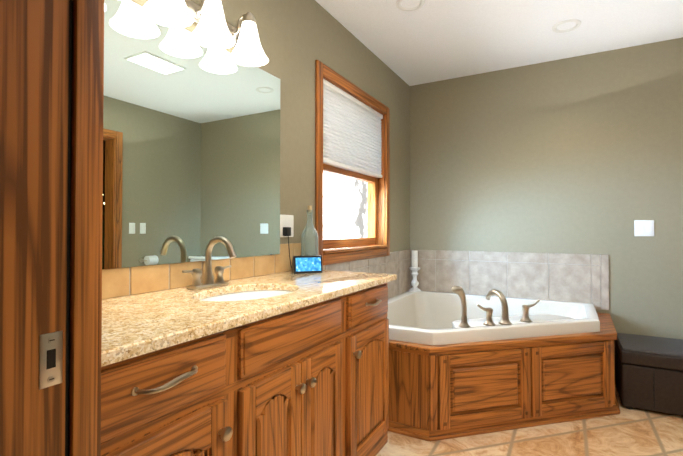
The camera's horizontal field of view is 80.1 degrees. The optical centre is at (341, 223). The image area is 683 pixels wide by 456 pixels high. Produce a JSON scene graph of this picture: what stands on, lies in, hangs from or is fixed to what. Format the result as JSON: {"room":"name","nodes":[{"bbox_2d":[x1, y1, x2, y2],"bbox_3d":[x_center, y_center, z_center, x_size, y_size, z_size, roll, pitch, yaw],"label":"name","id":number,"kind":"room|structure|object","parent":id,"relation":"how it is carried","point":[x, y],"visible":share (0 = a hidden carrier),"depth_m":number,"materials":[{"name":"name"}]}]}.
{"room":"bathroom","nodes":[
{"label":"bathroom","id":0,"kind":"room"},
{"bbox_2d":[130,0,409,255],"bbox_3d":[-0.210,-0.075,2.418,0.150,2.460,3.530,0,-1,29],"label":"wall","id":1,"kind":"structure","parent":0,"point":[297,38],"depth_m":2.31,"materials":[{"name":"paint"}]},
{"bbox_2d":[102,0,279,269],"bbox_3d":[-0.620,-0.296,1.498,0.004,0.885,1.273,0,-1,29],"label":"mirror","id":2,"kind":"object","parent":1,"relation":"attached to","point":[191,149],"visible":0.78,"depth_m":1.52,"materials":[{"name":"clear glass"}]},
{"bbox_2d":[141,0,268,66],"bbox_3d":[-0.547,-0.801,1.471,0.185,0.199,0.860,0,-1,29],"label":"sconce","id":3,"kind":"object","parent":1,"relation":"attached to","point":[214,29],"visible":1,"depth_m":1.57,"materials":[{"name":"white glass"}]},
{"bbox_2d":[280,215,293,267],"bbox_3d":[-0.265,0.102,2.108,0.052,0.293,0.116,0,-1,29],"label":"electrical outlet plate","id":4,"kind":"object","parent":1,"relation":"attached to","point":[286,225],"visible":0.94,"depth_m":2.09,"materials":[{"name":"white plastic"}]},
{"bbox_2d":[315,60,389,265],"bbox_3d":[0.060,-0.346,2.878,0.180,1.205,1.100,0,-1,29],"label":"window","id":5,"kind":"structure","parent":1,"relation":"in","point":[352,130],"depth_m":2.83,"materials":[{"name":"brown wood"}]},
{"bbox_2d":[322,250,412,298],"bbox_3d":[0.225,0.440,3.026,0.014,0.413,1.729,0,-1,29],"label":"trim","id":6,"kind":"structure","parent":1,"relation":"attached to","point":[398,263],"depth_m":3.36,"materials":[{"name":"beige tile"}]},
{"bbox_2d":[315,0,682,85],"bbox_3d":[1.079,-1.365,1.720,3.100,0.100,3.530,0,-1,29],"label":"ceiling","id":7,"kind":"structure","parent":0,"point":[428,41],"depth_m":2.74,"materials":[{"name":"white paint"}]},
{"bbox_2d":[396,0,424,10],"bbox_3d":[0.406,-1.317,2.407,0.170,0.038,0.170,0,-1,29],"label":"recessed light","id":8,"kind":"object","parent":7,"relation":"in","point":[400,7],"visible":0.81,"depth_m":2.44,"materials":[{"name":"white plastic"}]},
{"bbox_2d":[552,19,580,32],"bbox_3d":[1.482,-1.313,2.679,0.170,0.038,0.170,0,-1,29],"label":"recessed light","id":9,"kind":"object","parent":7,"relation":"in","point":[556,30],"visible":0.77,"depth_m":2.67,"materials":[{"name":"white plastic"}]},
{"bbox_2d":[376,384,682,455],"bbox_3d":[1.432,1.180,0.619,4.750,0.100,5.050,0,-1,29],"label":"floor","id":10,"kind":"structure","parent":0,"point":[633,431],"depth_m":2.16,"materials":[{"name":"tile"}]},
{"bbox_2d":[101,276,396,455],"bbox_3d":[-0.337,0.704,1.430,0.572,0.874,1.460,0,-1,29],"label":"bathroom vanity","id":11,"kind":"object","parent":10,"relation":"on","point":[269,355],"depth_m":1.14,"materials":[{"name":"brown wood"}]},
{"bbox_2d":[101,270,396,359],"bbox_3d":[-0.335,0.254,1.464,0.548,0.026,1.510,0,-1,29],"label":"countertop","id":12,"kind":"structure","parent":11,"relation":"on","point":[138,319],"depth_m":1.18,"materials":[{"name":"beige stone"}]},
{"bbox_2d":[181,236,236,287],"bbox_3d":[-0.459,0.145,1.523,0.165,0.194,0.238,0,-1,29],"label":"faucet","id":13,"kind":"object","parent":12,"relation":"on","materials":[{"name":"metal"}]},
{"bbox_2d":[201,284,292,299],"bbox_3d":[-0.328,0.333,1.448,0.318,0.157,0.456,0,-1,29],"label":"sink","id":14,"kind":"object","parent":12,"relation":"in","point":[254,290],"depth_m":1.61,"materials":[{"name":"white ceramic"}]},
{"bbox_2d":[292,255,322,273],"bbox_3d":[-0.174,0.206,2.068,0.148,0.086,0.073,0,-1,-17],"label":"smart display","id":15,"kind":"object","parent":12,"relation":"on","point":[308,264],"visible":0.98,"depth_m":2.04,"materials":[{"name":"black plastic"}]},
{"bbox_2d":[301,206,318,255],"bbox_3d":[-0.170,0.078,2.170,0.094,0.345,0.094,0,-1,29],"label":"bottle","id":16,"kind":"object","parent":12,"relation":"on","point":[309,211],"visible":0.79,"depth_m":2.16,"materials":[{"name":"clear glass"}]},
{"bbox_2d":[387,286,619,441],"bbox_3d":[0.958,0.760,2.736,1.568,0.798,1.513,0,-1,29],"label":"bathtub","id":17,"kind":"object","parent":10,"relation":"on","point":[462,363],"visible":0.9,"depth_m":2.31,"materials":[{"name":"brown wood"}]},
{"bbox_2d":[409,250,420,291],"bbox_3d":[0.660,0.422,3.660,0.110,0.374,0.110,0,-1,29],"label":"candle holder","id":18,"kind":"object","parent":17,"relation":"on","point":[414,268],"visible":1,"depth_m":3.64,"materials":[{"name":"white ceramic"}]},
{"bbox_2d":[614,333,682,415],"bbox_3d":[2.138,0.967,2.574,0.656,0.380,0.460,0,-1,29],"label":"ottoman","id":19,"kind":"object","parent":10,"relation":"on","point":[648,372],"visible":0.92,"depth_m":2.48,"materials":[{"name":"brown leather"}]},
{"bbox_2d":[410,37,682,338],"bbox_3d":[1.965,-0.065,3.143,2.950,2.460,0.150,0,-1,29],"label":"wall","id":20,"kind":"structure","parent":0,"point":[582,154],"depth_m":3.17,"materials":[{"name":"paint"}]},
{"bbox_2d":[416,250,608,309],"bbox_3d":[1.326,0.445,3.396,1.520,0.413,0.014,0,-1,29],"label":"tile backsplash","id":21,"kind":"structure","parent":20,"relation":"attached to","point":[582,278],"depth_m":3.32,"materials":[{"name":"beige tile"}]},
{"bbox_2d":[634,220,653,235],"bbox_3d":[2.181,0.035,2.930,0.116,0.116,0.008,0,-1,29],"label":"light switch","id":22,"kind":"object","parent":20,"relation":"attached to","point":[643,227],"visible":1,"depth_m":2.93,"materials":[{"name":"white plastic"}]},
{"bbox_3d":[0.251,-0.106,0.209,2.800,2.460,0.115,0,-1,29],"label":"wall","id":23,"kind":"structure","parent":0,"visible":0},
{"bbox_2d":[0,0,103,455],"bbox_3d":[-0.046,0.064,0.372,0.960,2.125,0.147,0,-1,29],"label":"door frame","id":24,"kind":"structure","parent":23,"relation":"attached to","point":[51,122],"depth_m":0.57,"materials":[{"name":"brown wood"}]},
{"label":"outside","id":25,"kind":"structure","parent":0,"visible":0},
{"bbox_2d":[323,172,367,248],"bbox_3d":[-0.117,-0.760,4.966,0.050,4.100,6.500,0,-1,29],"label":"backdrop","id":26,"kind":"structure","parent":25,"point":[349,193],"depth_m":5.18,"materials":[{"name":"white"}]}
]}

